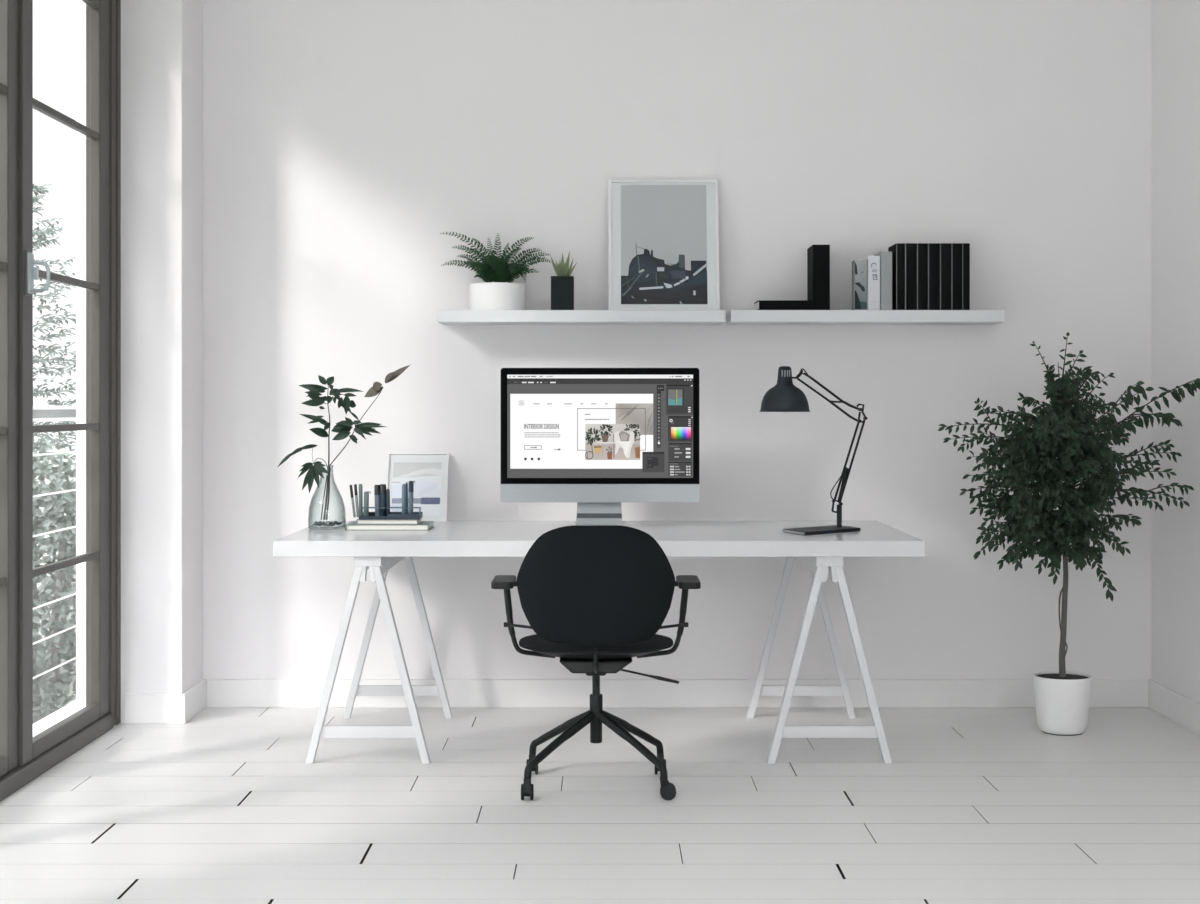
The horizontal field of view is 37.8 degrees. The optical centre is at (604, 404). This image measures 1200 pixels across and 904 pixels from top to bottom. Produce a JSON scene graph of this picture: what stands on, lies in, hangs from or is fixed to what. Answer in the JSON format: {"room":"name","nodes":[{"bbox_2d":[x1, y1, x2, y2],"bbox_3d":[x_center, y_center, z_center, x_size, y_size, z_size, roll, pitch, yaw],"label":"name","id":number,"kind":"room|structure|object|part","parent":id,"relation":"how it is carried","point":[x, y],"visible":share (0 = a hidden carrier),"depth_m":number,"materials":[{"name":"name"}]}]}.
{"room":"home office","nodes":[
{"label":"home office","id":0,"kind":"room"},
{"bbox_2d":[33,700,81,736],"bbox_3d":[-2.045,-0.475,5.200,0.230,3.850,4.500,0,0,0],"label":"wall","id":1,"kind":"structure","parent":0,"point":[59,715],"depth_m":6.73,"materials":[{"name":"white paint"}]},
{"bbox_2d":[33,406,75,678],"bbox_3d":[-2.155,0.603,5.130,0.030,1.205,4.100,0,0,0],"label":"balcony railing","id":2,"kind":"object","parent":1,"relation":"on","point":[40,413],"visible":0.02,"depth_m":6.83,"materials":[{"name":"white metal"}]},
{"bbox_3d":[-2.155,0.057,5.140,0.030,0.014,4.080,0,0,0],"label":"rail","id":3,"kind":"part","parent":2,"relation":"part of","materials":[{"name":"white metal"}]},
{"bbox_3d":[-2.155,0.010,5.140,0.030,0.014,4.080,0,0,0],"label":"rail","id":4,"kind":"part","parent":2,"relation":"part of","materials":[{"name":"white metal"}]},
{"bbox_3d":[-2.153,0.034,5.140,0.006,0.033,4.080,0,0,0],"label":"panel","id":5,"kind":"part","parent":2,"relation":"part of","materials":[{"name":"grey"}]},
{"bbox_2d":[120,0,202,722],"bbox_3d":[-1.768,-0.250,2.375,0.345,3.100,9.150,0,0,0],"label":"wall","id":6,"kind":"structure","parent":0,"point":[162,40],"depth_m":6.60,"materials":[{"name":"white paint"}]},
{"bbox_2d":[0,0,120,801],"bbox_3d":[-1.851,-0.200,5.050,0.158,2.800,3.100,0,0,0],"label":"window","id":7,"kind":"structure","parent":6,"relation":"in","point":[24,757],"depth_m":5.75,"materials":[{"name":"glass"},{"name":"dark grey metal"}]},
{"bbox_3d":[-1.871,-0.204,5.040,0.037,2.692,0.980,0,0,0],"label":"sash","id":8,"kind":"part","parent":7,"relation":"part of","materials":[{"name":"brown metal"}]},
{"bbox_3d":[-1.838,-0.420,5.575,0.008,0.144,0.060,0,0,0],"label":"handle plate","id":9,"kind":"part","parent":7,"relation":"part of","materials":[{"name":"grey metal"}]},
{"bbox_3d":[-1.833,-0.420,5.577,0.014,0.130,0.045,0,0,0],"label":"handle","id":10,"kind":"part","parent":7,"relation":"part of","materials":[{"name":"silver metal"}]},
{"bbox_3d":[-1.800,-0.410,5.592,0.056,0.103,0.016,0,0,0],"label":"handle","id":11,"kind":"part","parent":7,"relation":"part of","materials":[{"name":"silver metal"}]},
{"bbox_2d":[124,679,206,723],"bbox_3d":[-1.695,1.144,6.768,0.230,0.112,0.365,0,0,0],"label":"baseboard","id":12,"kind":"structure","parent":6,"relation":"attached to","point":[138,708],"depth_m":6.58,"materials":[{"name":"white paint"}]},
{"bbox_2d":[0,707,1199,903],"bbox_3d":[0.135,1.245,2.375,4.270,0.090,9.350,0,0,0],"label":"floor","id":13,"kind":"structure","parent":0,"point":[221,805],"depth_m":5.17,"materials":[{"name":"white wood"}]},
{"bbox_2d":[305,557,451,763],"bbox_3d":[-0.795,0.853,6.300,0.417,0.694,0.900,0,0,0],"label":"trestle","id":14,"kind":"object","parent":13,"relation":"on","point":[378,567],"visible":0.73,"depth_m":5.86,"materials":[{"name":"white wood"}]},
{"bbox_3d":[-0.907,0.870,5.872,0.193,0.660,0.040,0,0,0],"label":"leg","id":15,"kind":"part","parent":14,"relation":"part of","materials":[{"name":"white wood"}]},
{"bbox_3d":[-0.907,0.870,6.715,0.193,0.660,0.040,0,0,0],"label":"leg","id":16,"kind":"part","parent":14,"relation":"part of","materials":[{"name":"white wood"}]},
{"bbox_3d":[-0.683,0.870,5.872,0.193,0.660,0.040,0,0,0],"label":"leg","id":17,"kind":"part","parent":14,"relation":"part of","materials":[{"name":"white wood"}]},
{"bbox_3d":[-0.683,0.870,6.715,0.193,0.660,0.040,0,0,0],"label":"leg","id":18,"kind":"part","parent":14,"relation":"part of","materials":[{"name":"white wood"}]},
{"bbox_2d":[273,521,924,556],"bbox_3d":[-0.020,0.479,6.340,2.172,0.053,1.020,0,0,0],"label":"desk","id":19,"kind":"object","parent":14,"relation":"on","point":[446,538],"visible":0.88,"depth_m":5.89,"materials":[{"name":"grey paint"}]},
{"bbox_2d":[345,521,433,529],"bbox_3d":[-0.788,0.443,6.428,0.303,0.020,0.205,0,0,0],"label":"book","id":20,"kind":"object","parent":19,"relation":"on","point":[424,525],"visible":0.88,"depth_m":6.33,"materials":[{"name":"grey paper"}]},
{"bbox_2d":[356,519,421,523],"bbox_3d":[-0.790,0.424,6.423,0.224,0.016,0.155,0,0,0],"label":"book","id":21,"kind":"object","parent":20,"relation":"on","point":[358,521],"visible":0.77,"depth_m":6.35,"materials":[{"name":"white paper"}]},
{"bbox_2d":[359,507,422,519],"bbox_3d":[-0.784,0.395,6.412,0.220,0.042,0.115,0,0,0],"label":"tray","id":22,"kind":"object","parent":21,"relation":"on","point":[393,515],"visible":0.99,"depth_m":6.36,"materials":[{"name":"blue plastic"}]},
{"bbox_2d":[350,485,355,516],"bbox_3d":[-0.924,0.352,6.408,0.023,0.120,0.010,0,0,0],"label":"pen","id":23,"kind":"object","parent":22,"relation":"in","point":[351,488],"visible":1,"depth_m":6.40,"materials":[{"name":"grey plastic"}]},
{"bbox_2d":[354,484,358,516],"bbox_3d":[-0.909,0.351,6.408,0.020,0.122,0.011,0,0,0],"label":"pen","id":24,"kind":"object","parent":22,"relation":"in","point":[355,485],"visible":1,"depth_m":6.40,"materials":[{"name":"grey plastic"}]},
{"bbox_2d":[359,484,362,515],"bbox_3d":[-0.894,0.350,6.408,0.015,0.122,0.014,0,0,0],"label":"pen","id":25,"kind":"object","parent":22,"relation":"in","point":[360,485],"visible":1,"depth_m":6.40,"materials":[{"name":"grey plastic"}]},
{"bbox_2d":[363,491,370,515],"bbox_3d":[-0.871,0.364,6.408,0.027,0.095,0.019,0,0,0],"label":"marker pen","id":26,"kind":"object","parent":22,"relation":"in","point":[366,493],"visible":1,"depth_m":6.40,"materials":[{"name":"grey plastic"}]},
{"bbox_2d":[374,485,379,515],"bbox_3d":[-0.834,0.352,6.408,0.023,0.120,0.021,0,0,0],"label":"marker pen","id":27,"kind":"object","parent":22,"relation":"in","point":[376,487],"visible":1,"depth_m":6.40,"materials":[{"name":"blue plastic"}]},
{"bbox_2d":[380,484,385,515],"bbox_3d":[-0.813,0.351,6.408,0.026,0.122,0.025,0,0,0],"label":"marker pen","id":28,"kind":"object","parent":22,"relation":"in","point":[382,486],"visible":0.98,"depth_m":6.40,"materials":[{"name":"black plastic"}]},
{"bbox_2d":[386,489,389,515],"bbox_3d":[-0.794,0.359,6.408,0.015,0.105,0.013,0,0,0],"label":"pen","id":29,"kind":"object","parent":22,"relation":"in","point":[387,490],"visible":1,"depth_m":6.40,"materials":[{"name":"blue plastic"}]},
{"bbox_2d":[402,484,405,513],"bbox_3d":[-0.736,0.350,6.408,0.017,0.123,0.016,0,0,0],"label":"marker pen","id":30,"kind":"object","parent":22,"relation":"in","point":[403,485],"visible":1,"depth_m":6.40,"materials":[{"name":"blue plastic"}]},
{"bbox_2d":[406,482,407,513],"bbox_3d":[-0.726,0.347,6.408,0.009,0.129,0.008,0,0,0],"label":"pen","id":31,"kind":"object","parent":22,"relation":"in","point":[406,482],"visible":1,"depth_m":6.41,"materials":[{"name":"blue plastic"}]},
{"bbox_2d":[408,481,414,513],"bbox_3d":[-0.709,0.344,6.407,0.024,0.134,0.019,0,0,33],"label":"marker pen","id":32,"kind":"object","parent":22,"relation":"in","point":[411,483],"visible":1,"depth_m":6.40,"materials":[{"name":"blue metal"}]},
{"bbox_2d":[386,453,448,520],"bbox_3d":[-0.738,0.323,6.880,0.242,0.269,0.120,0,0,0],"label":"framed picture","id":33,"kind":"object","parent":19,"relation":"on","point":[429,471],"visible":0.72,"depth_m":6.89,"materials":[{"name":"white paper"}]},
{"bbox_2d":[391,462,441,514],"bbox_3d":[-0.741,0.328,6.880,0.193,0.206,0.086,0,0,0],"label":"print","id":34,"kind":"object","parent":33,"relation":"attached to","point":[427,476],"depth_m":6.89},
{"bbox_2d":[500,368,699,525],"bbox_3d":[-0.018,0.158,6.400,0.729,0.590,0.200,0,0,0],"label":"desktop computer","id":35,"kind":"object","parent":19,"relation":"on","point":[597,439],"visible":0.93,"depth_m":6.40,"materials":[{"name":"metal"}]},
{"bbox_2d":[759,366,867,534],"bbox_3d":[0.724,0.156,6.315,0.376,0.593,0.310,0,0,-43],"label":"desk lamp","id":36,"kind":"object","parent":19,"relation":"on","point":[784,397],"visible":1,"depth_m":6.30,"materials":[{"name":"black metal"}]},
{"bbox_3d":[0.650,-0.058,6.330,0.187,0.165,0.187,0,0,0],"label":"lamp shade","id":37,"kind":"part","parent":36,"relation":"part of","materials":[{"name":"black metal"}]},
{"bbox_3d":[0.809,-0.028,6.330,0.230,0.181,0.010,0,0,0],"label":"arm","id":38,"kind":"part","parent":36,"relation":"part of","materials":[{"name":"black metal"}]},
{"bbox_3d":[0.848,0.400,6.330,0.019,0.083,0.019,0,0,0],"label":"post","id":39,"kind":"part","parent":36,"relation":"part of","materials":[{"name":"black metal"}]},
{"bbox_3d":[0.884,0.203,6.330,0.116,0.294,0.014,0,0,0],"label":"arm","id":40,"kind":"part","parent":36,"relation":"part of","materials":[{"name":"black metal"}]},
{"bbox_3d":[-1.020,0.337,6.420,0.137,0.231,0.137,0,0,0],"label":"glass vase","id":41,"kind":"object","parent":19,"relation":"on","visible":0},
{"bbox_2d":[277,444,328,519],"bbox_3d":[-1.095,0.282,6.353,0.184,0.279,0.085,0,0,-14],"label":"leafy branch","id":42,"kind":"object","parent":41,"relation":"in","point":[313,473],"visible":1,"depth_m":6.34,"materials":[{"name":"green plant"}]},
{"bbox_3d":[-1.041,0.285,6.379,0.024,0.272,0.080,0,0,22],"label":"stem","id":43,"kind":"part","parent":42,"relation":"part of","materials":[{"name":"green plant"}]},
{"bbox_2d":[313,520,341,526],"bbox_3d":[-1.021,0.434,6.421,0.106,0.019,0.111,0,0,0],"label":"pebbles","id":44,"kind":"object","parent":41,"relation":"in","point":[316,523],"visible":1,"depth_m":6.39,"materials":[{"name":"grey stone"}]},
{"bbox_2d":[298,375,363,519],"bbox_3d":[-1.012,0.156,6.451,0.243,0.533,0.058,0,0,0],"label":"leafy branch","id":45,"kind":"object","parent":41,"relation":"in","point":[316,400],"visible":1,"depth_m":6.45,"materials":[{"name":"green plant"}]},
{"bbox_3d":[-1.019,0.176,6.442,0.148,0.494,0.031,0,0,0],"label":"stem","id":46,"kind":"part","parent":45,"relation":"part of","materials":[{"name":"green plant"}]},
{"bbox_2d":[326,365,409,519],"bbox_3d":[-0.867,0.137,6.391,0.315,0.569,0.061,0,0,0],"label":"leafy branch","id":47,"kind":"object","parent":41,"relation":"in","point":[343,428],"visible":1,"depth_m":6.39,"materials":[{"name":"green plant"}]},
{"bbox_3d":[-0.918,0.175,6.397,0.217,0.493,0.020,0,0,8],"label":"stem","id":48,"kind":"part","parent":47,"relation":"part of","materials":[{"name":"green plant"}]},
{"bbox_2d":[491,526,700,800],"bbox_3d":[-0.028,0.782,5.514,0.646,0.835,0.481,0,0,0],"label":"office chair","id":49,"kind":"object","parent":13,"relation":"on","point":[595,599],"visible":1,"depth_m":5.34,"materials":[{"name":"black plastic"}]},
{"bbox_3d":[-0.307,0.555,5.487,0.088,0.022,0.225,0,0,0],"label":"armrest","id":50,"kind":"part","parent":49,"relation":"part of","materials":[{"name":"black plastic"}]},
{"bbox_3d":[-0.260,0.687,5.434,0.120,0.009,0.009,0,0,44],"label":"brace rod","id":51,"kind":"part","parent":49,"relation":"part of","materials":[{"name":"black metal"}]},
{"bbox_3d":[-0.140,1.050,5.609,0.280,0.178,0.030,0,0,42],"label":"leg","id":52,"kind":"part","parent":49,"relation":"part of","materials":[{"name":"black metal"}]},
{"bbox_3d":[-0.140,1.050,5.411,0.280,0.178,0.030,0,0,-42],"label":"leg","id":53,"kind":"part","parent":49,"relation":"part of","materials":[{"name":"black metal"}]},
{"bbox_3d":[-0.028,0.752,5.530,0.486,0.035,0.450,0,0,0],"label":"seat","id":54,"kind":"part","parent":49,"relation":"part of","materials":[{"name":"black fabric"}]},
{"bbox_3d":[-0.028,0.547,5.340,0.489,0.364,0.132,0,0,0],"label":"backrest","id":55,"kind":"part","parent":49,"relation":"part of","materials":[{"name":"black fabric"}]},
{"bbox_3d":[0.084,1.050,5.411,0.280,0.178,0.030,0,0,42],"label":"leg","id":56,"kind":"part","parent":49,"relation":"part of","materials":[{"name":"black metal"}]},
{"bbox_3d":[0.084,1.050,5.609,0.280,0.178,0.030,0,0,-42],"label":"leg","id":57,"kind":"part","parent":49,"relation":"part of","materials":[{"name":"black metal"}]},
{"bbox_3d":[0.126,0.843,5.460,0.213,0.055,0.012,0,0,0],"label":"lever","id":58,"kind":"part","parent":49,"relation":"part of","materials":[{"name":"black metal"}]},
{"bbox_3d":[0.203,0.687,5.434,0.120,0.009,0.009,0,0,-44],"label":"brace rod","id":59,"kind":"part","parent":49,"relation":"part of","materials":[{"name":"black metal"}]},
{"bbox_3d":[0.251,0.555,5.487,0.088,0.022,0.225,0,0,0],"label":"armrest","id":60,"kind":"part","parent":49,"relation":"part of","materials":[{"name":"black plastic"}]},
{"bbox_2d":[746,557,891,763],"bbox_3d":[0.752,0.853,6.300,0.417,0.694,0.900,0,0,0],"label":"trestle","id":61,"kind":"object","parent":13,"relation":"on","point":[818,566],"visible":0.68,"depth_m":5.86,"materials":[{"name":"white wood"}]},
{"bbox_3d":[0.640,0.870,6.715,0.193,0.660,0.040,0,0,0],"label":"leg","id":62,"kind":"part","parent":61,"relation":"part of","materials":[{"name":"white wood"}]},
{"bbox_3d":[0.640,0.870,5.872,0.193,0.660,0.040,0,0,0],"label":"leg","id":63,"kind":"part","parent":61,"relation":"part of","materials":[{"name":"white wood"}]},
{"bbox_3d":[0.864,0.870,6.715,0.193,0.660,0.040,0,0,0],"label":"leg","id":64,"kind":"part","parent":61,"relation":"part of","materials":[{"name":"white wood"}]},
{"bbox_3d":[0.864,0.870,5.872,0.193,0.660,0.040,0,0,0],"label":"leg","id":65,"kind":"part","parent":61,"relation":"part of","materials":[{"name":"white wood"}]},
{"bbox_2d":[938,332,1199,735],"bbox_3d":[1.722,0.466,6.358,0.750,1.468,0.770,0,0,-42],"label":"potted tree","id":66,"kind":"object","parent":13,"relation":"on","point":[1063,431],"visible":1,"depth_m":6.34,"materials":[{"name":"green plant"}]},
{"bbox_3d":[1.678,1.094,6.420,0.208,0.204,0.208,0,0,0],"label":"pot","id":67,"kind":"part","parent":66,"relation":"part of","materials":[{"name":"white ceramic"}]},
{"bbox_3d":[1.678,1.198,6.420,0.147,0.004,0.147,0,0,0],"label":"pot","id":68,"kind":"part","parent":66,"relation":"part of","materials":[{"name":"grey ceramic"}]},
{"bbox_2d":[76,0,1150,707],"bbox_3d":[0.110,-0.300,7.025,4.420,3.200,0.150,0,0,0],"label":"wall","id":69,"kind":"structure","parent":0,"point":[342,139],"depth_m":6.95,"materials":[{"name":"white paint"}]},
{"bbox_2d":[437,310,724,324],"bbox_3d":[-0.092,-0.342,6.835,1.107,0.046,0.230,0,0,0],"label":"wall shelf","id":70,"kind":"object","parent":69,"relation":"attached to","point":[445,317],"visible":1,"depth_m":6.72,"materials":[{"name":"white wood"}]},
{"bbox_2d":[441,232,550,309],"bbox_3d":[-0.424,-0.521,6.835,0.440,0.312,0.214,0,0,0],"label":"potted fern","id":71,"kind":"object","parent":70,"relation":"on","point":[494,293],"visible":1,"depth_m":6.79,"materials":[{"name":"green plant"}]},
{"bbox_2d":[469,282,524,309],"bbox_3d":[-0.422,-0.418,6.835,0.216,0.107,0.216,0,0,0],"label":"pot","id":72,"kind":"object","parent":71,"relation":"attached to","point":[486,295],"depth_m":6.74,"materials":[{"name":"white ceramic"}]},
{"bbox_2d":[551,251,576,309],"bbox_3d":[-0.160,-0.484,6.800,0.105,0.239,0.088,0,0,0],"label":"potted succulent","id":73,"kind":"object","parent":70,"relation":"on","point":[562,285],"visible":0.97,"depth_m":6.76,"materials":[{"name":"black ceramic"}]},
{"bbox_2d":[551,276,573,309],"bbox_3d":[-0.165,-0.432,6.800,0.088,0.134,0.088,0,0,0],"label":"pot","id":74,"kind":"object","parent":73,"relation":"attached to","point":[562,287],"depth_m":6.76,"materials":[{"name":"black ceramic"}]},
{"bbox_2d":[608,179,719,309],"bbox_3d":[0.230,-0.628,6.879,0.434,0.533,0.127,0,0,0],"label":"framed picture","id":75,"kind":"object","parent":70,"relation":"on","point":[663,234],"visible":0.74,"depth_m":6.88,"materials":[{"name":"white"}]},
{"bbox_2d":[206,679,1148,707],"bbox_3d":[0.287,1.144,6.942,3.735,0.112,0.015,0,0,0],"label":"baseboard","id":76,"kind":"structure","parent":69,"relation":"attached to","point":[220,693],"depth_m":6.93,"materials":[{"name":"white paint"}]},
{"bbox_2d":[727,310,1004,324],"bbox_3d":[1.010,-0.342,6.835,1.052,0.046,0.230,0,0,0],"label":"wall shelf","id":77,"kind":"object","parent":69,"relation":"attached to","point":[734,317],"visible":1,"depth_m":6.72,"materials":[{"name":"white wood"}]},
{"bbox_2d":[754,300,811,309],"bbox_3d":[0.694,-0.384,6.825,0.209,0.038,0.170,0,0,0],"label":"book","id":78,"kind":"object","parent":77,"relation":"on","point":[760,304],"visible":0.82,"depth_m":6.74,"materials":[{"name":"paper"}]},
{"bbox_2d":[807,245,829,309],"bbox_3d":[0.833,-0.491,6.830,0.065,0.252,0.190,0,0,0],"label":"book","id":79,"kind":"object","parent":77,"relation":"on","point":[818,256],"visible":0.83,"depth_m":6.74,"materials":[{"name":"paper"}]},
{"bbox_2d":[852,260,866,309],"bbox_3d":[0.985,-0.461,6.767,0.051,0.192,0.066,0,0,0],"label":"book","id":80,"kind":"object","parent":77,"relation":"on","point":[859,267],"visible":0.93,"depth_m":6.73,"materials":[{"name":"grey paper"}]},
{"bbox_2d":[862,256,879,309],"bbox_3d":[1.034,-0.469,6.817,0.046,0.209,0.166,0,0,0],"label":"book","id":81,"kind":"object","parent":77,"relation":"on","point":[873,262],"visible":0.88,"depth_m":6.73,"materials":[{"name":"white paper"}]},
{"bbox_2d":[874,252,891,309],"bbox_3d":[1.084,-0.478,6.817,0.046,0.226,0.165,0,0,0],"label":"book","id":82,"kind":"object","parent":77,"relation":"on","point":[885,257],"visible":0.7,"depth_m":6.74,"materials":[{"name":"grey paper"}]},
{"bbox_2d":[888,243,904,309],"bbox_3d":[1.138,-0.494,6.830,0.034,0.258,0.190,0,0,0],"label":"book","id":83,"kind":"object","parent":77,"relation":"on","point":[898,249],"visible":0.85,"depth_m":6.74,"materials":[{"name":"paper"}]},
{"bbox_2d":[905,243,916,309],"bbox_3d":[1.178,-0.494,6.830,0.046,0.258,0.190,0,0,0],"label":"book","id":84,"kind":"object","parent":77,"relation":"on","point":[910,248],"visible":0.73,"depth_m":6.74,"materials":[{"name":"paper"}]},
{"bbox_2d":[917,243,927,309],"bbox_3d":[1.222,-0.494,6.830,0.042,0.258,0.190,0,0,0],"label":"book","id":85,"kind":"object","parent":77,"relation":"on","point":[922,248],"visible":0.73,"depth_m":6.74,"materials":[{"name":"paper"}]},
{"bbox_2d":[928,243,939,309],"bbox_3d":[1.266,-0.494,6.830,0.046,0.258,0.190,0,0,0],"label":"book","id":86,"kind":"object","parent":77,"relation":"on","point":[933,248],"visible":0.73,"depth_m":6.74,"materials":[{"name":"paper"}]},
{"bbox_2d":[940,243,950,309],"bbox_3d":[1.311,-0.494,6.830,0.044,0.258,0.190,0,0,0],"label":"book","id":87,"kind":"object","parent":77,"relation":"on","point":[945,248],"visible":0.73,"depth_m":6.74,"materials":[{"name":"paper"}]},
{"bbox_2d":[951,243,961,309],"bbox_3d":[1.355,-0.494,6.830,0.042,0.258,0.190,0,0,0],"label":"book","id":88,"kind":"object","parent":77,"relation":"on","point":[956,248],"visible":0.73,"depth_m":6.74,"materials":[{"name":"paper"}]},
{"bbox_2d":[962,243,969,309],"bbox_3d":[1.390,-0.494,6.830,0.029,0.258,0.190,0,0,0],"label":"book","id":89,"kind":"object","parent":77,"relation":"on","point":[965,246],"visible":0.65,"depth_m":6.74,"materials":[{"name":"paper"}]},
{"bbox_2d":[1151,0,1199,702],"bbox_3d":[2.245,-0.300,2.375,0.150,3.200,9.150,0,0,0],"label":"wall","id":90,"kind":"structure","parent":0,"point":[1175,24],"depth_m":6.66,"materials":[{"name":"white paint"}]},
{"bbox_2d":[1148,679,1199,735],"bbox_3d":[2.163,1.144,2.375,0.015,0.112,9.150,0,0,0],"label":"baseboard","id":91,"kind":"structure","parent":90,"relation":"attached to","point":[1169,703],"depth_m":6.62,"materials":[{"name":"white paint"}]},
{"label":"outside","id":92,"kind":"structure","parent":0,"visible":0},
{"bbox_2d":[34,452,75,707],"bbox_3d":[-10.000,2.450,25.000,100.000,0.100,130.000,0,0,0],"label":"ground","id":93,"kind":"structure","parent":92,"point":[62,670],"depth_m":23.66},
{"bbox_2d":[33,634,65,723],"bbox_3d":[-2.947,1.643,8.189,0.974,1.524,0.966,0,0,0],"label":"shrub","id":94,"kind":"object","parent":93,"relation":"on","point":[46,694],"visible":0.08,"depth_m":8.24,"materials":[{"name":"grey plant"}]},
{"bbox_2d":[33,438,75,718],"bbox_3d":[-3.158,1.311,9.603,1.312,2.187,1.474,0,0,0],"label":"shrub","id":95,"kind":"object","parent":93,"relation":"on","point":[55,506],"visible":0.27,"depth_m":9.40,"materials":[{"name":"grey plant"}]},
{"bbox_3d":[-3.081,1.522,9.499,0.289,1.766,0.469,0,0,38],"label":"stem","id":96,"kind":"part","parent":95,"relation":"part of","materials":[{"name":"plant"}]},
{"bbox_2d":[33,183,75,663],"bbox_3d":[-4.954,0.247,15.192,3.116,4.306,3.100,0,0,-30],"label":"tree","id":97,"kind":"object","parent":93,"relation":"on","point":[40,232],"visible":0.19,"depth_m":14.97,"materials":[{"name":"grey plant"}]}
]}

